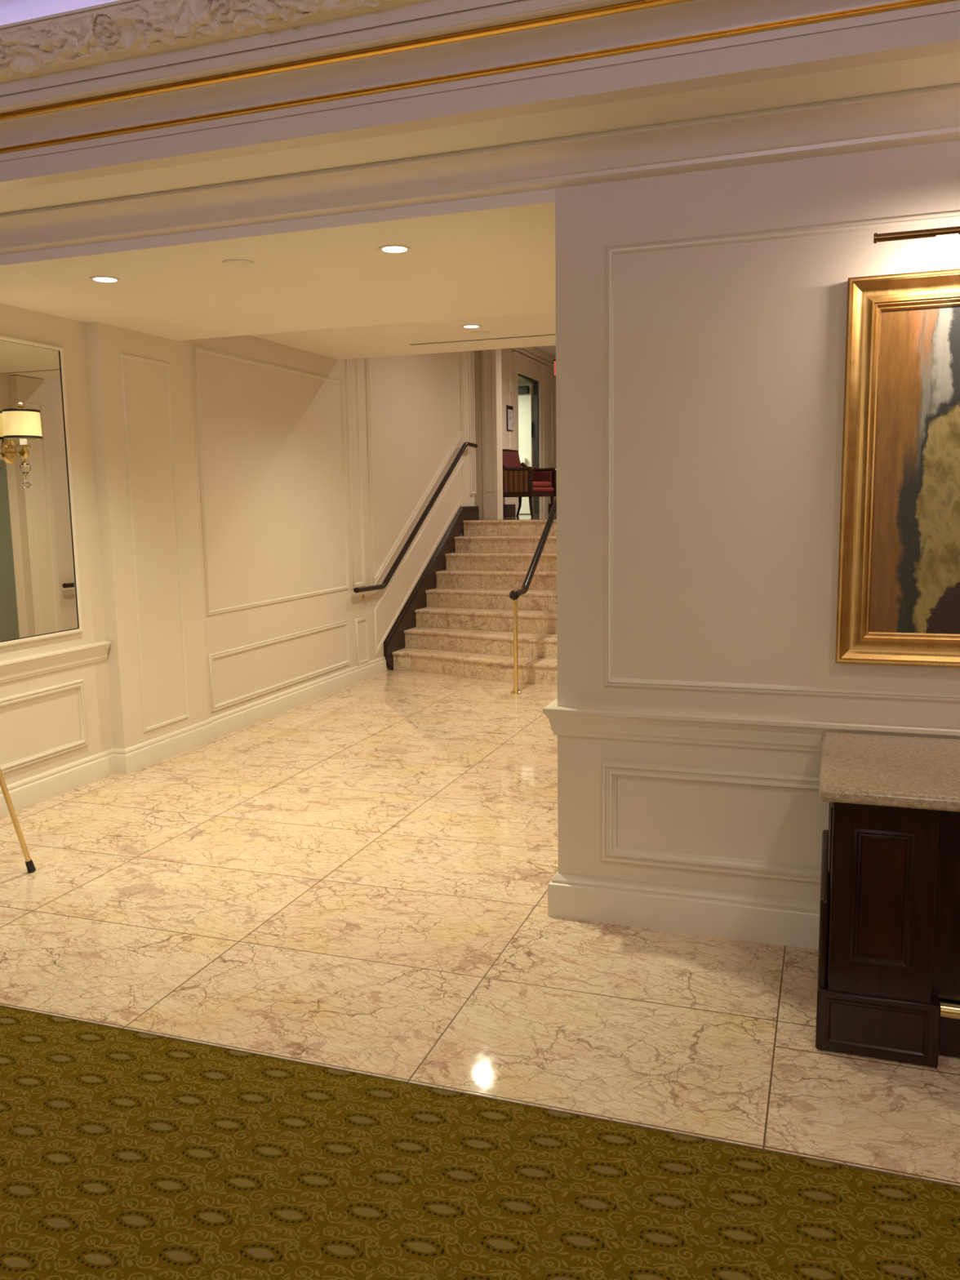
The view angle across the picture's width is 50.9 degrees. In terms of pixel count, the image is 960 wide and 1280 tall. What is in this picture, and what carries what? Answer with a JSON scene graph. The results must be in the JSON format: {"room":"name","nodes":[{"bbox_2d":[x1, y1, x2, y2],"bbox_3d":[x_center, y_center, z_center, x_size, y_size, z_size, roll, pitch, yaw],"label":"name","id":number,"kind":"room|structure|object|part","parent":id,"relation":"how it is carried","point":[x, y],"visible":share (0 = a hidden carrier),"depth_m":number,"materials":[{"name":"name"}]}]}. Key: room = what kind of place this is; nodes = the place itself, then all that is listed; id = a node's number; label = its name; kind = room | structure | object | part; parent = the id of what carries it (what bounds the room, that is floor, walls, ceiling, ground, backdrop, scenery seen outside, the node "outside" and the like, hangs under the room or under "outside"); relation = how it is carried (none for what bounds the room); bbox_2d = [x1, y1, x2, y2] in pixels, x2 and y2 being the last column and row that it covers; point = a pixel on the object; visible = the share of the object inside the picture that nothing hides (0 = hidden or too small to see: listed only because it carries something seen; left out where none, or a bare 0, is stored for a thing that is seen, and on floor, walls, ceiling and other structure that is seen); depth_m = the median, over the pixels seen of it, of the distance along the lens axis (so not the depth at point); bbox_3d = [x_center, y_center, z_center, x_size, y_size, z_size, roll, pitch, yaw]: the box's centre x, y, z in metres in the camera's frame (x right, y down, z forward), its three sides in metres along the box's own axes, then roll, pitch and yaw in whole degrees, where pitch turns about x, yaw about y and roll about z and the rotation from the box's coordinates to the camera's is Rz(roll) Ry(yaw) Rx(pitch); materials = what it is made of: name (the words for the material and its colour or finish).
{"room":"hotel lobby","nodes":[
{"label":"hotel lobby","id":0,"kind":"room"},
{"bbox_2d":[0,0,75,16],"bbox_3d":[-1.986,-1.812,-0.096,10.200,0.125,7.400,2,8,19],"label":"ceiling","id":1,"kind":"structure","parent":0,"point":[6,6],"depth_m":3.58,"materials":[{"name":"paint"}]},
{"bbox_2d":[0,0,119,25],"bbox_3d":[-0.770,-2.147,3.391,10.200,0.440,0.090,2,8,19],"label":"cove","id":2,"kind":"object","parent":1,"relation":"attached to","point":[77,4],"depth_m":3.60,"materials":[{"name":"paint"}]},
{"bbox_2d":[0,0,435,83],"bbox_3d":[-0.817,-1.968,3.272,10.200,0.118,0.392,2,8,19],"label":"trim","id":3,"kind":"structure","parent":2,"relation":"attached to","point":[398,3],"depth_m":3.20,"materials":[{"name":"paint"}]},
{"bbox_2d":[0,0,396,76],"bbox_3d":[-1.819,-1.962,3.438,3.398,0.123,0.090,2,8,19],"label":"trim","id":4,"kind":"structure","parent":3,"relation":"attached to","point":[142,24],"depth_m":3.17,"materials":[{"name":"paint"}]},
{"bbox_2d":[0,302,112,787],"bbox_3d":[-2.540,-0.455,5.458,0.210,2.700,1.170,2,8,19],"label":"wall","id":5,"kind":"structure","parent":0,"point":[33,726],"depth_m":5.74,"materials":[{"name":"beige paint"}]},
{"bbox_2d":[0,339,79,642],"bbox_3d":[-2.467,-0.780,5.300,0.011,1.560,0.873,2,8,19],"label":"wall mirror","id":6,"kind":"object","parent":5,"relation":"attached to","point":[38,588],"visible":1,"depth_m":5.47,"materials":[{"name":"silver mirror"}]},
{"bbox_2d":[0,334,82,647],"bbox_3d":[-2.462,-0.777,5.298,0.022,1.610,0.925,2,8,19],"label":"trim","id":7,"kind":"structure","parent":5,"relation":"attached to","point":[3,337],"depth_m":5.65,"materials":[{"name":"beige paint"}]},
{"bbox_2d":[0,678,88,773],"bbox_3d":[-2.429,0.474,5.514,0.019,0.396,0.800,2,8,19],"label":"trim","id":8,"kind":"structure","parent":5,"relation":"attached to","point":[79,684],"depth_m":5.63,"materials":[{"name":"beige paint"}]},
{"bbox_2d":[0,640,111,683],"bbox_3d":[-2.413,0.138,5.490,0.046,0.112,1.155,2,8,19],"label":"trim","id":9,"kind":"structure","parent":5,"relation":"attached to","point":[16,668],"depth_m":5.60,"materials":[{"name":"beige paint"}]},
{"bbox_2d":[84,321,208,749],"bbox_3d":[-2.164,-0.590,6.404,0.295,2.700,0.880,2,8,19],"label":"pilaster","id":10,"kind":"object","parent":5,"relation":"attached to","point":[146,383],"depth_m":6.25,"materials":[{"name":"beige paint"}]},
{"bbox_2d":[120,352,188,732],"bbox_3d":[-2.028,-0.591,6.329,0.011,2.292,0.460,2,8,19],"label":"trim","id":11,"kind":"structure","parent":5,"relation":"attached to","point":[122,355],"depth_m":6.27,"materials":[{"name":"beige paint"}]},
{"bbox_2d":[0,188,555,340],"bbox_3d":[-0.888,-1.827,5.033,3.144,0.175,2.020,2,8,19],"label":"ceiling","id":12,"kind":"structure","parent":0,"point":[490,255],"depth_m":4.63,"materials":[{"name":"paint"}]},
{"bbox_2d":[89,275,120,283],"bbox_3d":[-1.746,-1.678,4.698,0.138,0.004,0.138,2,8,19],"label":"recessed light","id":13,"kind":"object","parent":12,"relation":"in","point":[103,279],"visible":1,"depth_m":4.69,"materials":[{"name":"white plastic"}]},
{"bbox_2d":[222,259,254,268],"bbox_3d":[-1.059,-1.649,4.421,0.140,0.008,0.140,2,8,19],"label":"detector cover","id":14,"kind":"object","parent":12,"relation":"attached to","point":[239,264],"visible":1,"depth_m":4.41,"materials":[{"name":"white plastic"}]},
{"bbox_2d":[377,244,411,253],"bbox_3d":[-0.357,-1.633,4.218,0.138,0.004,0.138,2,8,19],"label":"recessed light","id":15,"kind":"object","parent":12,"relation":"in","point":[389,249],"visible":1,"depth_m":4.21,"materials":[{"name":"beige"}]},
{"bbox_2d":[189,334,470,718],"bbox_3d":[-1.146,-1.628,9.278,0.278,3.950,5.440,2,8,19],"label":"wall","id":16,"kind":"structure","parent":0,"point":[271,437],"depth_m":8.14,"materials":[{"name":"beige paint"}]},
{"bbox_2d":[0,656,386,817],"bbox_3d":[-1.748,0.560,7.356,0.109,0.152,4.970,2,8,19],"label":"baseboard","id":17,"kind":"structure","parent":16,"relation":"attached to","point":[26,793],"depth_m":6.49,"materials":[{"name":"beige paint"}]},
{"bbox_2d":[192,345,349,615],"bbox_3d":[-1.523,-1.198,7.780,0.014,1.797,2.153,2,8,19],"label":"trim","id":18,"kind":"structure","parent":16,"relation":"attached to","point":[195,348],"depth_m":7.25,"materials":[{"name":"beige paint"}]},
{"bbox_2d":[208,619,350,711],"bbox_3d":[-1.507,0.159,7.949,0.017,0.400,2.127,2,8,19],"label":"trim","id":19,"kind":"structure","parent":16,"relation":"attached to","point":[215,707],"depth_m":7.70,"materials":[{"name":"beige paint"}]},
{"bbox_2d":[344,358,364,588],"bbox_3d":[-1.109,-1.734,8.921,0.019,2.545,0.245,2,8,19],"label":"trim","id":20,"kind":"structure","parent":16,"relation":"attached to","point":[362,584],"depth_m":8.95,"materials":[{"name":"beige paint"}]},
{"bbox_2d":[355,616,368,666],"bbox_3d":[-1.071,0.009,9.200,0.014,0.425,0.240,2,8,19],"label":"trim","id":21,"kind":"structure","parent":16,"relation":"attached to","point":[358,663],"depth_m":9.18,"materials":[{"name":"beige paint"}]},
{"bbox_2d":[364,351,463,585],"bbox_3d":[-0.602,-2.018,10.358,0.022,2.785,2.540,2,8,19],"label":"trim","id":22,"kind":"structure","parent":16,"relation":"attached to","point":[375,579],"depth_m":9.49,"materials":[{"name":"beige paint"}]},
{"bbox_2d":[353,441,477,600],"bbox_3d":[-0.593,-1.308,10.338,0.096,1.555,3.242,2,8,19],"label":"handrail","id":23,"kind":"object","parent":16,"relation":"attached to","point":[360,589],"visible":1,"depth_m":10.13,"materials":[{"name":"brown metal"}]},
{"bbox_2d":[373,460,463,655],"bbox_3d":[-0.588,-0.952,10.509,0.014,1.890,2.470,2,8,19],"label":"trim","id":24,"kind":"structure","parent":16,"relation":"attached to","point":[376,649],"depth_m":10.30,"materials":[{"name":"beige paint"}]},
{"bbox_2d":[249,311,555,359],"bbox_3d":[-0.273,-2.259,7.066,3.334,0.128,2.300,2,8,19],"label":"ceiling","id":25,"kind":"structure","parent":0,"point":[386,340],"depth_m":7.49,"materials":[{"name":"paint"}]},
{"bbox_2d":[461,324,480,328],"bbox_3d":[-0.060,-2.194,7.064,0.138,0.004,0.138,2,8,19],"label":"recessed light","id":26,"kind":"object","parent":25,"relation":"in","point":[464,326],"visible":1,"depth_m":7.06,"materials":[{"name":"beige"}]},
{"bbox_2d":[471,331,489,335],"bbox_3d":[0.003,-2.231,7.337,0.140,0.008,0.140,2,8,19],"label":"detector cover","id":27,"kind":"object","parent":25,"relation":"attached to","point":[476,333],"visible":1,"depth_m":7.32,"materials":[{"name":"white plastic"}]},
{"bbox_2d":[408,333,555,345],"bbox_3d":[0.465,-2.262,7.491,2.150,0.002,0.036,2,8,19],"label":"ceiling vent","id":28,"kind":"object","parent":25,"relation":"in","point":[552,334],"visible":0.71,"depth_m":7.64,"materials":[{"name":"metal"}]},
{"bbox_2d":[471,350,483,519],"bbox_3d":[-0.730,-2.084,12.574,1.485,3.950,1.000,2,8,19],"label":"wall","id":29,"kind":"structure","parent":0,"point":[478,496],"depth_m":12.52,"materials":[{"name":"beige paint"}]},
{"bbox_2d":[467,351,475,506],"bbox_3d":[-0.229,-2.004,11.929,0.258,3.950,0.220,2,8,19],"label":"trim","id":30,"kind":"structure","parent":29,"relation":"attached to","point":[471,495],"depth_m":11.86,"materials":[{"name":"beige paint"}]},
{"bbox_2d":[483,349,494,492],"bbox_3d":[0.106,-2.862,12.379,0.125,2.080,0.011,2,8,19],"label":"trim","id":31,"kind":"structure","parent":29,"relation":"attached to","point":[484,375],"depth_m":12.40,"materials":[{"name":"beige paint"}]},
{"bbox_2d":[481,348,502,519],"bbox_3d":[0.150,-2.790,12.497,0.185,2.556,0.220,2,8,19],"label":"trim","id":32,"kind":"structure","parent":29,"relation":"attached to","point":[492,501],"depth_m":12.46,"materials":[{"name":"beige paint"}]},
{"bbox_2d":[0,668,959,1185],"bbox_3d":[0.088,0.799,6.151,10.200,0.050,6.546,2,8,19],"label":"floor","id":33,"kind":"structure","parent":0,"point":[356,877],"depth_m":3.67,"materials":[{"name":"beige stone"}]},
{"bbox_2d":[0,768,35,872],"bbox_3d":[-2.152,0.267,4.065,0.673,1.634,0.747,-8,10,-41],"label":"easel","id":34,"kind":"object","parent":33,"relation":"on","point":[30,866],"visible":1,"depth_m":4.40,"materials":[{"name":"gold metal"}]},
{"bbox_2d":[383,506,557,684],"bbox_3d":[0.919,-0.583,10.246,3.054,1.556,2.974,2,8,19],"label":"staircase","id":35,"kind":"structure","parent":33,"relation":"on","point":[465,628],"depth_m":10.16,"materials":[{"name":"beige stone"}]},
{"bbox_2d":[509,496,556,693],"bbox_3d":[0.847,-1.110,9.930,0.096,2.688,3.573,2,8,19],"label":"handrail","id":36,"kind":"object","parent":33,"relation":"on","point":[514,595],"visible":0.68,"depth_m":8.64,"materials":[{"name":"gold metal"}]},
{"bbox_3d":[0.284,-0.372,8.370,0.086,0.086,0.090,2,8,19],"label":"rail","id":37,"kind":"part","parent":36,"relation":"part of","materials":[{"name":"black metal"}]},
{"bbox_3d":[0.299,0.033,8.451,0.037,0.800,0.037,2,8,19],"label":"post","id":38,"kind":"part","parent":36,"relation":"part of","materials":[{"name":"gold metal"}]},
{"bbox_3d":[0.843,-1.515,9.904,0.075,1.878,3.515,2,8,19],"label":"rail","id":39,"kind":"part","parent":36,"relation":"part of","materials":[{"name":"black metal"}]},
{"bbox_2d":[815,801,959,1066],"bbox_3d":[1.831,0.799,2.962,1.575,0.753,0.710,2,8,19],"label":"base cabinet","id":40,"kind":"object","parent":33,"relation":"on","point":[888,981],"visible":0.88,"depth_m":2.84,"materials":[{"name":"brown wood"}]},
{"bbox_3d":[1.111,0.556,3.196,0.008,0.200,0.500,2,8,19],"label":"moulding","id":41,"kind":"part","parent":40,"relation":"part of","materials":[{"name":"brown wood"}]},
{"bbox_3d":[1.129,1.106,2.875,0.272,0.138,0.006,2,8,19],"label":"panel moulding","id":42,"kind":"part","parent":40,"relation":"part of","materials":[{"name":"brown wood"}]},
{"bbox_3d":[1.128,0.724,2.834,0.114,0.349,0.004,2,8,19],"label":"raised panel","id":43,"kind":"part","parent":40,"relation":"part of","materials":[{"name":"red wood"}]},
{"bbox_3d":[1.127,0.725,2.830,0.160,0.395,0.010,2,8,19],"label":"panel moulding","id":44,"kind":"part","parent":40,"relation":"part of","materials":[{"name":"brown wood"}]},
{"bbox_3d":[1.141,0.732,2.863,0.275,0.572,0.060,2,8,19],"label":"pilaster panel","id":45,"kind":"part","parent":40,"relation":"part of","materials":[{"name":"brown wood"}]},
{"bbox_2d":[818,731,959,812],"bbox_3d":[1.813,0.406,2.885,1.592,0.043,0.727,2,8,19],"label":"countertop","id":46,"kind":"structure","parent":40,"relation":"on","point":[864,769],"depth_m":2.96,"materials":[{"name":"beige stone"}]},
{"bbox_3d":[1.735,1.058,2.704,0.922,0.043,0.043,2,8,19],"label":"foot rail","id":47,"kind":"part","parent":40,"relation":"part of","materials":[{"name":"gold metal"}]},
{"bbox_2d":[0,52,959,213],"bbox_3d":[-0.695,-1.724,3.647,10.200,0.029,0.495,2,8,19],"label":"crown molding","id":48,"kind":"structure","parent":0,"point":[944,69],"depth_m":3.32,"materials":[{"name":"paint"}]},
{"bbox_2d":[0,0,959,191],"bbox_3d":[-0.796,-1.794,3.350,10.200,0.250,0.278,2,8,19],"label":"trim","id":49,"kind":"structure","parent":48,"relation":"attached to","point":[934,29],"depth_m":3.13,"materials":[{"name":"beige paint"}]},
{"bbox_2d":[0,0,693,120],"bbox_3d":[-0.815,-1.837,3.289,10.200,0.022,0.017,2,8,19],"label":"trim","id":50,"kind":"structure","parent":49,"relation":"attached to","point":[643,4],"depth_m":3.14,"materials":[{"name":"gold metal"}]},
{"bbox_2d":[0,0,958,154],"bbox_3d":[-0.781,-1.781,3.395,10.200,0.021,0.017,2,8,19],"label":"trim","id":51,"kind":"structure","parent":49,"relation":"attached to","point":[901,5],"depth_m":3.09,"materials":[{"name":"gold metal"}]},
{"bbox_2d":[479,513,556,519],"bbox_3d":[0.856,-1.878,15.629,7.300,0.120,8.100,2,8,19],"label":"floor","id":52,"kind":"structure","parent":0,"point":[522,516],"depth_m":13.08,"materials":[{"name":"stone"}]},
{"bbox_2d":[502,448,556,516],"bbox_3d":[0.624,-2.177,13.959,0.677,0.941,0.684,5,10,35],"label":"armchair","id":53,"kind":"object","parent":52,"relation":"on","point":[519,482],"visible":0.82,"depth_m":13.77,"materials":[{"name":"brown wood"}]},
{"bbox_3d":[0.373,-2.641,14.070,0.039,0.044,0.521,5,10,35],"label":"crest rail","id":54,"kind":"part","parent":53,"relation":"part of","materials":[{"name":"brown wood"}]},
{"bbox_3d":[0.409,-2.345,14.088,0.126,0.575,0.590,5,10,35],"label":"backrest","id":55,"kind":"part","parent":53,"relation":"part of","materials":[{"name":"red fabric"}]},
{"bbox_3d":[0.453,-2.154,13.700,0.515,0.300,0.028,5,10,35],"label":"panel","id":56,"kind":"part","parent":53,"relation":"part of","materials":[{"name":"fabric"}]},
{"bbox_3d":[0.557,-1.915,14.391,0.048,0.307,0.111,-7,10,-36],"label":"leg","id":57,"kind":"part","parent":53,"relation":"part of","materials":[{"name":"brown wood"}]},
{"bbox_3d":[0.633,-2.015,13.976,0.570,0.065,0.620,5,10,35],"label":"seat rail","id":58,"kind":"part","parent":53,"relation":"part of","materials":[{"name":"brown wood"}]},
{"bbox_3d":[0.691,-1.810,13.611,0.050,0.306,0.085,-7,10,-36],"label":"leg","id":59,"kind":"part","parent":53,"relation":"part of","materials":[{"name":"brown wood"}]},
{"bbox_3d":[0.682,-2.100,13.544,0.045,0.350,0.044,5,10,35],"label":"arm post","id":60,"kind":"part","parent":53,"relation":"part of","materials":[{"name":"brown wood"}]},
{"bbox_2d":[533,481,551,487],"bbox_3d":[0.651,-2.144,13.943,0.460,0.080,0.550,5,10,35],"label":"seat cushion","id":61,"kind":"object","parent":53,"relation":"on","point":[535,484],"depth_m":13.84,"materials":[{"name":"red fabric"}]},
{"bbox_3d":[1.021,-1.878,14.071,0.085,0.306,0.049,2,8,17],"label":"leg","id":62,"kind":"part","parent":53,"relation":"part of","materials":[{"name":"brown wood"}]},
{"bbox_3d":[1.041,-2.174,14.044,0.045,0.350,0.044,5,10,35],"label":"arm post","id":63,"kind":"part","parent":53,"relation":"part of","materials":[{"name":"brown wood"}]},
{"bbox_2d":[518,381,528,385],"bbox_3d":[-1.092,-3.241,15.930,3.340,2.556,4.950,2,8,19],"label":"wall","id":64,"kind":"structure","parent":0,"point":[519,382],"depth_m":17.59,"materials":[{"name":"paint"}]},
{"bbox_2d":[501,348,555,514],"bbox_3d":[0.783,-3.277,15.991,0.160,2.556,6.900,2,8,19],"label":"wall","id":65,"kind":"structure","parent":0,"point":[506,353],"depth_m":16.15,"materials":[{"name":"beige paint"}]},
{"bbox_2d":[501,358,511,449],"bbox_3d":[0.304,-3.085,14.357,0.014,1.820,0.880,2,8,19],"label":"trim","id":66,"kind":"structure","parent":65,"relation":"attached to","point":[502,359],"depth_m":14.68,"materials":[{"name":"beige paint"}]},
{"bbox_2d":[506,404,513,431],"bbox_3d":[0.438,-3.232,14.717,0.020,0.360,0.280,2,8,19],"label":"framed picture","id":67,"kind":"object","parent":65,"relation":"attached to","point":[509,410],"visible":1,"depth_m":14.68,"materials":[{"name":"brown wood"}]},
{"bbox_2d":[508,379,515,392],"bbox_3d":[0.471,-3.703,14.726,0.049,0.180,0.182,2,8,19],"label":"thermostat","id":68,"kind":"object","parent":65,"relation":"attached to","point":[510,381],"visible":1,"depth_m":14.67,"materials":[{"name":"white plastic"}]},
{"bbox_2d":[502,503,551,516],"bbox_3d":[0.869,-2.086,16.076,0.020,0.170,6.800,2,8,19],"label":"baseboard","id":69,"kind":"structure","parent":65,"relation":"attached to","point":[508,509],"depth_m":14.83,"materials":[{"name":"brown wood"}]},
{"bbox_2d":[511,351,549,515],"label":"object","id":70,"kind":"structure","parent":65,"relation":"in","point":[528,368],"depth_m":16.17,"materials":[{"name":"beige paint"}]},
{"bbox_3d":[0.717,-3.008,15.694,0.065,2.106,1.230,2,8,19],"label":"frame","id":71,"kind":"part","parent":70,"relation":"part of","materials":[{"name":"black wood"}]},
{"bbox_2d":[511,346,555,368],"bbox_3d":[0.862,-4.458,15.742,0.100,0.150,6.800,2,8,19],"label":"trim","id":72,"kind":"structure","parent":65,"relation":"attached to","point":[532,353],"depth_m":15.77,"materials":[{"name":"beige paint"}]},
{"bbox_2d":[551,389,555,461],"bbox_3d":[1.357,-3.661,17.349,0.014,1.180,0.880,2,8,19],"label":"trim","id":73,"kind":"structure","parent":65,"relation":"attached to","point":[553,391],"depth_m":16.95,"materials":[{"name":"beige paint"}]},
{"bbox_2d":[533,345,555,358],"bbox_3d":[0.293,-4.307,13.771,7.300,0.100,11.300,2,8,19],"label":"ceiling","id":74,"kind":"structure","parent":0,"point":[550,350],"depth_m":15.79,"materials":[{"name":"paint"}]},
{"bbox_2d":[553,359,555,375],"bbox_3d":[1.328,-4.274,15.391,0.420,0.435,0.056,2,8,19],"label":"exit sign","id":75,"kind":"object","parent":74,"relation":"hanging from","point":[554,361],"visible":0.21,"depth_m":15.45,"materials":[{"name":"red"}]},
{"bbox_2d":[555,140,959,902],"bbox_3d":[2.287,-0.465,3.153,4.166,3.200,0.220,2,8,19],"label":"wall","id":76,"kind":"structure","parent":0,"point":[729,359],"depth_m":3.54,"materials":[{"name":"beige paint"}]},
{"bbox_2d":[0,83,959,254],"bbox_3d":[-0.644,-1.677,3.800,10.200,0.114,0.169,2,8,19],"label":"trim","id":77,"kind":"structure","parent":76,"relation":"attached to","point":[929,115],"depth_m":3.53,"materials":[{"name":"beige paint"}]},
{"bbox_2d":[547,870,820,949],"bbox_3d":[2.833,0.819,4.906,4.199,0.166,3.583,2,8,19],"label":"baseboard","id":78,"kind":"structure","parent":76,"relation":"attached to","point":[787,922],"depth_m":3.74,"materials":[{"name":"beige paint"}]},
{"bbox_2d":[600,760,821,884],"bbox_3d":[2.061,0.701,3.267,3.395,0.394,0.024,2,8,19],"label":"trim","id":79,"kind":"structure","parent":76,"relation":"attached to","point":[611,771],"depth_m":3.70,"materials":[{"name":"beige paint"}]},
{"bbox_2d":[542,697,959,751],"bbox_3d":[2.292,0.348,3.312,4.211,0.110,0.395,2,8,19],"label":"trim","id":80,"kind":"structure","parent":76,"relation":"attached to","point":[790,734],"depth_m":3.62,"materials":[{"name":"beige paint"}]},
{"bbox_2d":[604,211,959,702],"bbox_3d":[2.049,-0.555,3.098,3.385,1.572,0.014,2,8,19],"label":"trim","id":81,"kind":"structure","parent":76,"relation":"attached to","point":[953,216],"depth_m":3.54,"materials":[{"name":"beige paint"}]},
{"bbox_2d":[835,268,959,667],"bbox_3d":[1.730,-0.533,3.190,1.106,1.262,0.056,2,8,19],"label":"framed painting","id":82,"kind":"object","parent":76,"relation":"attached to","point":[898,603],"visible":1,"depth_m":3.31,"materials":[{"name":"gold metal"}]},
{"bbox_2d":[873,226,959,243],"bbox_3d":[1.612,-1.225,3.023,0.813,0.097,0.268,2,8,19],"label":"picture light","id":83,"kind":"object","parent":76,"relation":"attached to","point":[948,232],"visible":1,"depth_m":3.00,"materials":[{"name":"brown metal"}]},
{"bbox_3d":[1.381,-1.194,2.983,0.060,0.005,0.014,2,8,19],"label":"bulb","id":84,"kind":"part","parent":83,"relation":"part of","materials":[{"name":"beige glass"}]},
{"bbox_3d":[-2.065,1.682,0.001,10.200,0.048,6.604,2,8,19],"label":"floor","id":85,"kind":"structure","parent":0,"visible":0},
{"bbox_2d":[0,1006,959,1279],"bbox_3d":[-2.065,1.652,-0.002,10.190,0.010,6.595,2,8,19],"label":"carpet","id":86,"kind":"object","parent":85,"relation":"on","point":[125,1154],"visible":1,"depth_m":2.37,"materials":[{"name":"green carpet"}]},
{"bbox_2d":[0,1004,959,1187],"bbox_3d":[-0.984,1.218,3.085,10.200,0.021,0.004,2,8,19],"label":"trim","id":87,"kind":"structure","parent":85,"relation":"on","point":[531,1105],"depth_m":2.71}
]}

